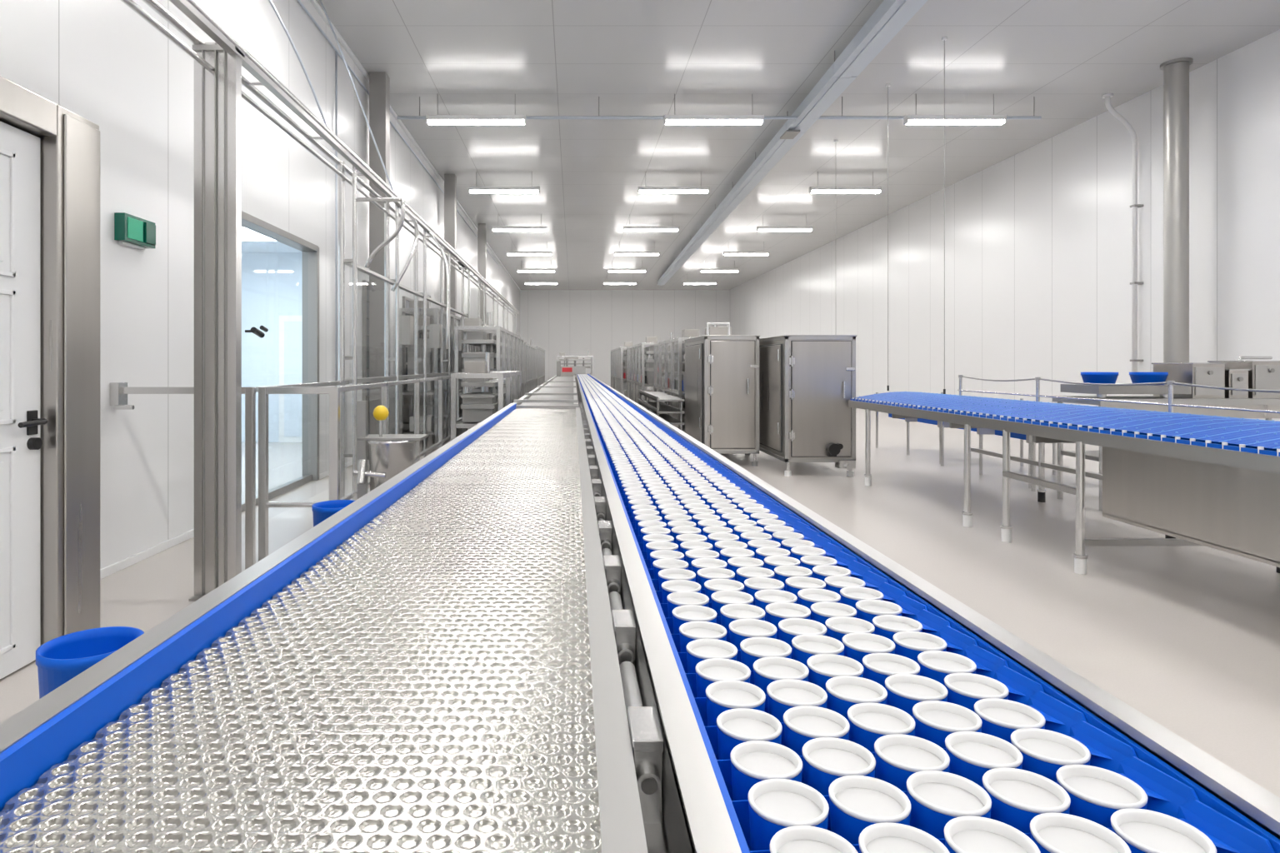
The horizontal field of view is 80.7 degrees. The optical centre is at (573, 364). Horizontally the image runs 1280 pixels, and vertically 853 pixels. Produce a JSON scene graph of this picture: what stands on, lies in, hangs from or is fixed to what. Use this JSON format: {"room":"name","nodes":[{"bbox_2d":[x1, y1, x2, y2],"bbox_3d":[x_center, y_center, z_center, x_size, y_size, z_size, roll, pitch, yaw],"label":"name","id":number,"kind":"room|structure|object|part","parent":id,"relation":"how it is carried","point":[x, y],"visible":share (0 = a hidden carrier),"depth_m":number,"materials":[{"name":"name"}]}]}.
{"room":"factory floor","nodes":[
{"label":"factory floor","id":0,"kind":"room"},
{"bbox_2d":[0,0,519,569],"bbox_3d":[-3.075,-1.410,18.650,0.150,5.540,47.300,0,0,0],"label":"wall","id":1,"kind":"structure","parent":0,"point":[101,62],"depth_m":5.65,"materials":[{"name":"white paint"}]},
{"bbox_2d":[114,212,155,249],"bbox_3d":[-2.958,-0.890,5.080,0.085,0.200,0.360,0,0,0],"label":"wall control box","id":2,"kind":"object","parent":1,"relation":"attached to","point":[130,231],"visible":1,"depth_m":5.01,"materials":[{"name":"teal plastic"}]},
{"bbox_2d":[100,460,352,579],"bbox_3d":[-2.990,1.330,23.050,0.020,0.060,38.500,0,0,0],"label":"baseboard","id":3,"kind":"structure","parent":1,"relation":"attached to","point":[109,570],"depth_m":5.28,"materials":[{"name":"white plastic"}]},
{"bbox_2d":[110,210,472,569],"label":"railing","id":4,"kind":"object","parent":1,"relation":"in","point":[310,251],"depth_m":5.45,"materials":[{"name":"metal"}]},
{"bbox_3d":[-2.265,0.740,8.313,1.470,1.240,6.974,0,0,0],"label":"guard railing","id":5,"kind":"part","parent":4,"relation":"part of","materials":[{"name":"silver metal"}]},
{"bbox_2d":[362,280,369,456],"bbox_3d":[-2.975,0.085,11.350,0.050,2.550,1.400,0,0,0],"label":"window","id":6,"kind":"structure","parent":1,"relation":"in","point":[365,283],"depth_m":10.69,"materials":[{"name":"metal"}]},
{"bbox_2d":[402,296,419,431],"bbox_3d":[-2.975,0.085,13.750,0.050,2.550,1.200,0,0,0],"label":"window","id":7,"kind":"structure","parent":1,"relation":"in","point":[406,300],"depth_m":13.18,"materials":[{"name":"metal"}]},
{"bbox_2d":[309,0,520,290],"bbox_3d":[-2.975,-4.155,23.050,0.050,0.050,38.500,0,0,0],"label":"trim","id":8,"kind":"structure","parent":1,"relation":"attached to","point":[314,2],"depth_m":12.28,"materials":[{"name":"grey metal"}]},
{"bbox_2d":[241,252,302,442],"bbox_3d":[-5.000,-0.290,13.125,3.700,3.300,0.150,0,0,0],"label":"window","id":9,"kind":"structure","parent":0,"point":[272,282],"depth_m":13.05,"materials":[{"name":"clear glass"}]},
{"bbox_2d":[279,315,302,442],"bbox_3d":[-4.650,0.260,12.963,0.900,2.200,0.155,0,0,0],"label":"door","id":10,"kind":"structure","parent":9,"relation":"in","point":[290,327],"depth_m":12.96,"materials":[{"name":"white glass"}]},
{"bbox_2d":[241,240,302,252],"bbox_3d":[-5.075,-1.990,8.850,3.850,0.100,8.700,0,0,0],"label":"ceiling","id":11,"kind":"structure","parent":0,"point":[247,246],"depth_m":12.43,"materials":[{"name":"white paint"}]},
{"bbox_2d":[241,226,274,240],"bbox_3d":[-4.900,-1.885,10.625,1.400,0.110,1.150,0,0,0],"label":"ceiling light panel","id":12,"kind":"object","parent":11,"relation":"attached to","point":[247,234],"depth_m":10.73,"materials":[{"name":"white plastic"}]},
{"bbox_2d":[520,290,729,388],"bbox_3d":[2.910,-1.410,42.375,12.120,5.540,0.150,0,0,0],"label":"wall","id":13,"kind":"structure","parent":0,"point":[572,322],"depth_m":42.30,"materials":[{"name":"white paint"}]},
{"bbox_2d":[0,388,1279,798],"bbox_3d":[0.910,1.420,18.650,16.220,0.120,47.700,0,0,0],"label":"floor","id":14,"kind":"structure","parent":0,"point":[1187,637],"depth_m":4.75,"materials":[{"name":"concrete"}]},
{"bbox_2d":[35,626,144,699],"bbox_3d":[-1.470,1.105,2.290,0.280,0.510,0.280,0,0,0],"label":"waste bin","id":15,"kind":"object","parent":14,"relation":"on","point":[59,660],"visible":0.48,"depth_m":2.33,"materials":[{"name":"plastic"}]},
{"bbox_2d":[120,0,519,601],"bbox_3d":[-2.079,-0.315,13.000,0.253,3.349,28.000,0,0,0],"label":"gantry","id":16,"kind":"object","parent":14,"relation":"on","point":[218,78],"visible":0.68,"depth_m":4.36,"materials":[{"name":"metal"}]},
{"bbox_2d":[355,197,449,349],"bbox_3d":[-1.782,-1.008,8.565,0.456,1.616,3.310,0,0,0],"label":"pipes","id":17,"kind":"object","parent":16,"relation":"attached to","point":[403,210],"visible":1,"depth_m":8.21,"materials":[{"name":"metal"}]},
{"bbox_2d":[0,403,647,852],"bbox_3d":[-0.309,0.895,4.150,0.762,0.930,8.100,0,0,0],"label":"conveyor","id":18,"kind":"object","parent":14,"relation":"on","point":[432,665],"visible":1,"depth_m":1.06,"materials":[{"name":"metal"}]},
{"bbox_2d":[311,500,354,527],"bbox_3d":[-1.420,1.100,4.500,0.280,0.520,0.280,0,0,0],"label":"waste bin","id":19,"kind":"object","parent":14,"relation":"on","point":[322,511],"visible":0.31,"depth_m":4.42,"materials":[{"name":"plastic"}]},
{"bbox_2d":[367,71,389,459],"bbox_3d":[-2.800,-1.410,10.840,0.320,5.540,0.320,0,0,0],"label":"structural column","id":20,"kind":"structure","parent":14,"relation":"on","point":[379,82],"depth_m":10.72,"materials":[{"name":"metal"}]},
{"bbox_2d":[352,400,429,499],"bbox_3d":[-1.290,0.810,5.276,0.460,1.100,0.448,0,0,0],"label":"sink","id":21,"kind":"object","parent":14,"relation":"on","point":[389,455],"visible":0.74,"depth_m":5.20,"materials":[{"name":"silver metal"}]},
{"bbox_2d":[399,295,460,444],"bbox_3d":[-2.600,0.085,14.300,0.660,2.550,3.460,0,0,0],"label":"storage rack","id":22,"kind":"object","parent":14,"relation":"on","point":[407,396],"visible":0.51,"depth_m":12.77,"materials":[{"name":"metal"}]},
{"bbox_2d":[444,174,456,315],"bbox_3d":[-2.720,-1.410,16.600,0.320,5.540,0.320,0,0,0],"label":"structural column","id":23,"kind":"structure","parent":14,"relation":"on","point":[450,180],"depth_m":16.48,"materials":[{"name":"metal"}]},
{"bbox_2d":[454,260,468,269],"bbox_3d":[-2.451,-2.150,16.306,0.342,0.260,0.253,0,0,0],"label":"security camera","id":24,"kind":"object","parent":23,"relation":"attached to","point":[457,261],"visible":0.23,"depth_m":16.22,"materials":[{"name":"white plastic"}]},
{"bbox_2d":[477,223,486,325],"bbox_3d":[-2.720,-1.410,22.400,0.320,5.540,0.320,0,0,0],"label":"structural column","id":25,"kind":"structure","parent":14,"relation":"on","point":[482,227],"depth_m":22.28,"materials":[{"name":"metal"}]},
{"bbox_2d":[450,352,520,440],"bbox_3d":[-1.140,0.610,10.400,0.620,1.500,3.060,0,0,0],"label":"metal table","id":26,"kind":"object","parent":14,"relation":"on","point":[492,396],"visible":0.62,"depth_m":9.02,"materials":[{"name":"metal"}]},
{"bbox_2d":[454,312,524,429],"bbox_3d":[-1.560,0.245,15.100,0.740,2.230,5.860,0,0,0],"label":"storage rack","id":27,"kind":"object","parent":14,"relation":"on","point":[497,341],"visible":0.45,"depth_m":12.62,"materials":[{"name":"metal"}]},
{"bbox_2d":[516,333,535,395],"bbox_3d":[-1.560,0.285,21.400,0.740,2.150,5.260,0,0,0],"label":"machine","id":28,"kind":"object","parent":14,"relation":"on","point":[529,350],"visible":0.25,"depth_m":20.85,"materials":[{"name":"metal"}]},
{"bbox_2d":[525,339,544,388],"bbox_3d":[-1.560,0.260,28.150,0.740,2.200,6.760,0,0,0],"label":"machine","id":29,"kind":"object","parent":14,"relation":"on","point":[540,352],"visible":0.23,"depth_m":26.69,"materials":[{"name":"metal"}]},
{"bbox_2d":[513,375,578,404],"bbox_3d":[-0.315,0.885,18.619,0.740,0.950,20.798,0,0,0],"label":"conveyor","id":30,"kind":"object","parent":14,"relation":"on","point":[557,390],"visible":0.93,"depth_m":11.38,"materials":[{"name":"metal"}]},
{"bbox_2d":[556,359,573,376],"bbox_3d":[-0.375,0.560,34.090,0.750,1.600,1.020,0,0,0],"label":"cabinet","id":31,"kind":"object","parent":14,"relation":"on","point":[567,371],"visible":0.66,"depth_m":33.60,"materials":[{"name":"metal"}]},
{"bbox_2d":[556,350,593,380],"bbox_3d":[0.075,0.360,36.000,1.710,2.000,2.060,0,0,0],"label":"machine","id":32,"kind":"object","parent":14,"relation":"on","point":[577,369],"visible":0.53,"depth_m":35.03,"materials":[{"name":"metal"}]},
{"bbox_2d":[610,342,654,396],"bbox_3d":[2.000,0.285,26.350,1.060,2.150,6.360,0,0,0],"label":"machine","id":33,"kind":"object","parent":14,"relation":"on","point":[618,366],"visible":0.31,"depth_m":24.65,"materials":[{"name":"metal"}]},
{"bbox_2d":[626,332,677,409],"bbox_3d":[2.050,0.310,19.600,0.960,2.100,4.860,0,0,0],"label":"machine","id":34,"kind":"object","parent":14,"relation":"on","point":[640,372],"visible":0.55,"depth_m":18.13,"materials":[{"name":"metal"}]},
{"bbox_2d":[638,389,684,430],"bbox_3d":[1.455,0.925,12.850,0.410,0.870,3.300,0,0,0],"label":"rack","id":35,"kind":"object","parent":14,"relation":"on","point":[662,410],"visible":0.7,"depth_m":11.94,"materials":[{"name":"metal"}]},
{"bbox_2d":[654,325,716,432],"bbox_3d":[2.175,0.335,14.150,0.910,2.050,3.760,0,0,0],"label":"machine","id":36,"kind":"object","parent":14,"relation":"on","point":[674,382],"visible":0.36,"depth_m":13.34,"materials":[{"name":"metal"}]},
{"bbox_2d":[684,335,759,466],"bbox_3d":[2.087,0.489,10.799,0.787,1.742,1.822,0,0,0],"label":"tall cabinet","id":37,"kind":"object","parent":14,"relation":"on","point":[722,372],"visible":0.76,"depth_m":9.94,"materials":[{"name":"metal"}]},
{"bbox_2d":[705,322,731,334],"bbox_3d":[2.090,-0.486,10.940,0.420,0.202,0.719,0,0,0],"label":"vent","id":38,"kind":"object","parent":37,"relation":"on","point":[712,330],"visible":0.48,"depth_m":10.90,"materials":[{"name":"metal"}]},
{"bbox_2d":[745,335,857,476],"bbox_3d":[2.971,0.504,10.130,0.917,1.712,2.360,0,0,0],"label":"tall cabinet","id":39,"kind":"object","parent":14,"relation":"on","point":[807,382],"visible":0.89,"depth_m":9.06,"materials":[{"name":"metal"}]},
{"bbox_2d":[575,373,1279,852],"bbox_3d":[0.387,0.895,17.071,0.627,0.930,33.942,0,0,0],"label":"conveyor","id":40,"kind":"object","parent":14,"relation":"on","point":[1179,780],"depth_m":1.00,"materials":[{"name":"blue plastic"}]},
{"bbox_3d":[0.092,0.531,4.750,0.038,0.138,9.100,0,0,0],"label":"conveyor side brackets","id":41,"kind":"part","parent":40,"relation":"part of","materials":[{"name":"silver metal"}]},
{"bbox_2d":[577,374,1216,852],"bbox_3d":[0.402,0.497,17.307,0.437,0.077,33.457,0,0,0],"label":"cups","id":42,"kind":"object","parent":40,"relation":"on","point":[877,670],"visible":1,"depth_m":1.01,"materials":[{"name":"white plastic"}]},
{"bbox_2d":[875,392,1075,491],"bbox_3d":[5.450,0.910,10.100,1.100,0.900,4.200,0,0,0],"label":"conveyor","id":43,"kind":"object","parent":14,"relation":"on","point":[1032,446],"visible":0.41,"depth_m":9.20,"materials":[{"name":"metal"}]},
{"bbox_2d":[848,375,1279,574],"bbox_3d":[3.960,0.745,5.300,1.400,1.230,7.400,0,0,0],"label":"conveyor","id":44,"kind":"object","parent":14,"relation":"on","point":[1192,480],"visible":1,"depth_m":4.49,"materials":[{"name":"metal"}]},
{"bbox_2d":[1051,356,1279,511],"bbox_3d":[6.425,0.643,7.250,3.150,1.435,0.700,0,0,0],"label":"worktable","id":45,"kind":"object","parent":14,"relation":"on","point":[1262,375],"visible":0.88,"depth_m":6.99,"materials":[{"name":"metal"}]},
{"bbox_2d":[1080,372,1118,384],"bbox_3d":[5.050,0.138,7.200,0.300,0.120,0.300,0,0,0],"label":"tub","id":46,"kind":"object","parent":45,"relation":"on","point":[1087,377],"visible":0.84,"depth_m":7.09,"materials":[{"name":"plastic"}]},
{"bbox_2d":[1129,372,1168,384],"bbox_3d":[5.520,0.138,7.200,0.300,0.120,0.300,0,0,0],"label":"tub","id":47,"kind":"object","parent":45,"relation":"on","point":[1136,377],"visible":0.73,"depth_m":7.09,"materials":[{"name":"plastic"}]},
{"bbox_2d":[1160,57,1193,363],"bbox_3d":[8.360,-1.410,10.400,0.398,5.540,0.398,0,0,0],"label":"duct pipe","id":48,"kind":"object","parent":14,"relation":"on","point":[1176,72],"depth_m":10.29,"materials":[{"name":"metal"}]},
{"bbox_2d":[657,0,927,285],"bbox_3d":[3.783,-3.980,17.189,1.232,0.400,38.393,0,0,0],"label":"ceiling beam","id":49,"kind":"structure","parent":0,"point":[891,16],"depth_m":10.95,"materials":[{"name":"grey metal"}]},
{"bbox_2d":[315,0,1279,289],"bbox_3d":[2.910,-4.255,18.650,12.220,0.150,47.700,0,0,0],"label":"ceiling","id":50,"kind":"structure","parent":0,"point":[764,57],"depth_m":11.59,"materials":[{"name":"metal"}]},
{"bbox_2d":[268,0,499,386],"bbox_3d":[-2.561,-1.908,17.000,0.845,4.535,26.000,0,0,0],"label":"pipes","id":51,"kind":"object","parent":50,"relation":"hanging from","point":[337,52],"visible":0.88,"depth_m":9.39,"materials":[{"name":"silver metal"}]},
{"bbox_2d":[425,94,525,124],"bbox_3d":[-1.500,-3.948,11.600,1.534,0.464,0.122,0,0,0],"label":"ceiling light","id":52,"kind":"object","parent":50,"relation":"hanging from","point":[515,119],"depth_m":11.54,"materials":[{"name":"white plastic"}]},
{"bbox_2d":[468,186,539,193],"bbox_3d":[-1.500,-3.948,16.270,1.534,0.464,0.122,0,0,0],"label":"ceiling light","id":53,"kind":"object","parent":50,"relation":"hanging from","point":[471,189],"depth_m":16.21,"materials":[{"name":"white plastic"}]},
{"bbox_2d":[491,214,547,231],"bbox_3d":[-1.500,-3.948,20.940,1.534,0.464,0.122,0,0,0],"label":"ceiling light","id":54,"kind":"object","parent":50,"relation":"hanging from","point":[541,228],"depth_m":20.89,"materials":[{"name":"white plastic"}]},
{"bbox_2d":[506,241,551,255],"bbox_3d":[-1.500,-3.948,25.610,1.534,0.464,0.122,0,0,0],"label":"ceiling light","id":55,"kind":"object","parent":50,"relation":"hanging from","point":[508,253],"depth_m":25.56,"materials":[{"name":"white plastic"}]},
{"bbox_2d":[516,260,554,272],"bbox_3d":[-1.500,-3.948,30.280,1.534,0.464,0.122,0,0,0],"label":"ceiling light","id":56,"kind":"object","parent":50,"relation":"hanging from","point":[521,270],"depth_m":30.23,"materials":[{"name":"white plastic"}]},
{"bbox_2d":[525,281,557,284],"bbox_3d":[-1.500,-3.948,34.950,1.534,0.464,0.122,0,0,0],"label":"ceiling light","id":57,"kind":"object","parent":50,"relation":"hanging from","point":[526,282],"depth_m":34.89,"materials":[{"name":"white plastic"}]},
{"bbox_2d":[603,274,636,284],"bbox_3d":[2.170,-3.948,34.950,1.534,0.464,0.122,0,0,0],"label":"ceiling light","id":58,"kind":"object","parent":50,"relation":"hanging from","point":[604,282],"depth_m":34.89,"materials":[{"name":"white plastic"}]},
{"bbox_2d":[608,269,645,272],"bbox_3d":[2.170,-3.948,30.280,1.534,0.464,0.122,0,0,0],"label":"ceiling light","id":59,"kind":"object","parent":50,"relation":"hanging from","point":[609,270],"depth_m":30.22,"materials":[{"name":"white plastic"}]},
{"bbox_2d":[614,241,659,255],"bbox_3d":[2.170,-3.948,25.610,1.534,0.464,0.122,0,0,0],"label":"ceiling light","id":60,"kind":"object","parent":50,"relation":"hanging from","point":[616,253],"depth_m":25.56,"materials":[{"name":"white plastic"}]},
{"bbox_2d":[623,214,679,231],"bbox_3d":[2.170,-3.948,20.940,1.534,0.464,0.122,0,0,0],"label":"ceiling light","id":61,"kind":"object","parent":50,"relation":"hanging from","point":[629,228],"depth_m":20.89,"materials":[{"name":"white plastic"}]},
{"bbox_2d":[637,171,709,193],"bbox_3d":[2.170,-3.948,16.270,1.534,0.464,0.122,0,0,0],"label":"ceiling light","id":62,"kind":"object","parent":50,"relation":"hanging from","point":[701,189],"depth_m":16.22,"materials":[{"name":"white plastic"}]},
{"bbox_2d":[683,274,716,284],"bbox_3d":[5.900,-3.948,34.950,1.534,0.464,0.122,0,0,0],"label":"ceiling light","id":63,"kind":"object","parent":50,"relation":"hanging from","point":[684,282],"depth_m":34.89,"materials":[{"name":"white plastic"}]},
{"bbox_2d":[663,94,764,124],"bbox_3d":[2.170,-3.948,11.600,1.534,0.464,0.122,0,0,0],"label":"ceiling light","id":64,"kind":"object","parent":50,"relation":"hanging from","point":[674,119],"depth_m":11.55,"materials":[{"name":"white plastic"}]},
{"bbox_2d":[396,96,1041,119],"bbox_3d":[2.275,-4.003,11.720,10.050,0.355,0.050,0,0,0],"label":"conduit","id":65,"kind":"object","parent":50,"relation":"hanging from","point":[419,117],"depth_m":11.70,"materials":[{"name":"grey metal"}]},
{"bbox_2d":[700,260,739,272],"bbox_3d":[5.900,-3.948,30.280,1.534,0.464,0.122,0,0,0],"label":"ceiling light","id":66,"kind":"object","parent":50,"relation":"hanging from","point":[704,270],"depth_m":30.23,"materials":[{"name":"white plastic"}]},
{"bbox_2d":[723,241,769,255],"bbox_3d":[5.900,-3.948,25.610,1.534,0.464,0.122,0,0,0],"label":"ceiling light","id":67,"kind":"object","parent":50,"relation":"hanging from","point":[725,253],"depth_m":25.56,"materials":[{"name":"white plastic"}]},
{"bbox_2d":[756,214,812,231],"bbox_3d":[5.900,-3.948,20.940,1.534,0.464,0.122,0,0,0],"label":"ceiling light","id":68,"kind":"object","parent":50,"relation":"hanging from","point":[806,228],"depth_m":20.89,"materials":[{"name":"white plastic"}]},
{"bbox_2d":[809,171,881,193],"bbox_3d":[5.900,-3.948,16.270,1.534,0.464,0.122,0,0,0],"label":"ceiling light","id":69,"kind":"object","parent":50,"relation":"hanging from","point":[872,189],"depth_m":16.22,"materials":[{"name":"white plastic"}]},
{"bbox_2d":[885,83,889,390],"bbox_3d":[4.700,-1.889,11.200,0.059,4.579,0.059,0,0,0],"label":"cable","id":70,"kind":"object","parent":50,"relation":"hanging from","point":[887,85],"visible":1,"depth_m":11.20,"materials":[{"name":"metal"}]},
{"bbox_2d":[941,36,946,394],"bbox_3d":[4.750,-1.889,9.600,0.059,4.579,0.059,0,0,0],"label":"cable","id":71,"kind":"object","parent":50,"relation":"hanging from","point":[944,38],"visible":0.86,"depth_m":9.60,"materials":[{"name":"metal"}]},
{"bbox_2d":[903,94,1006,124],"bbox_3d":[5.900,-3.948,11.600,1.534,0.464,0.122,0,0,0],"label":"ceiling light","id":72,"kind":"object","parent":50,"relation":"hanging from","point":[916,119],"depth_m":11.55,"materials":[{"name":"white plastic"}]},
{"bbox_2d":[730,29,1279,421],"bbox_3d":[8.895,-1.410,18.650,0.150,5.540,47.300,0,0,0],"label":"wall","id":73,"kind":"structure","parent":0,"point":[1038,239],"depth_m":13.35,"materials":[{"name":"white paint"}]},
{"bbox_2d":[1102,93,1143,383],"bbox_3d":[8.525,-1.860,11.650,0.590,4.640,0.139,0,0,0],"label":"conduit pipe","id":74,"kind":"object","parent":73,"relation":"attached to","point":[1134,206],"visible":0.97,"depth_m":11.62,"materials":[{"name":"silver metal"}]},
{"bbox_3d":[-2.700,0.110,-1.340,0.600,2.500,7.320,0,0,0],"label":"wall","id":75,"kind":"structure","parent":0,"visible":0},
{"bbox_2d":[0,121,47,679],"bbox_3d":[-2.437,0.155,2.895,0.107,2.390,1.110,0,0,0],"label":"door","id":76,"kind":"structure","parent":75,"relation":"in","point":[21,442],"depth_m":3.31,"materials":[{"name":"white metal"}]},
{"bbox_2d":[0,75,100,645],"bbox_3d":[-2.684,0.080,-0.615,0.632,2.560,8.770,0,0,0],"label":"door frame","id":77,"kind":"structure","parent":75,"relation":"attached to","point":[70,143],"depth_m":3.51,"materials":[{"name":"metal"}]}
]}

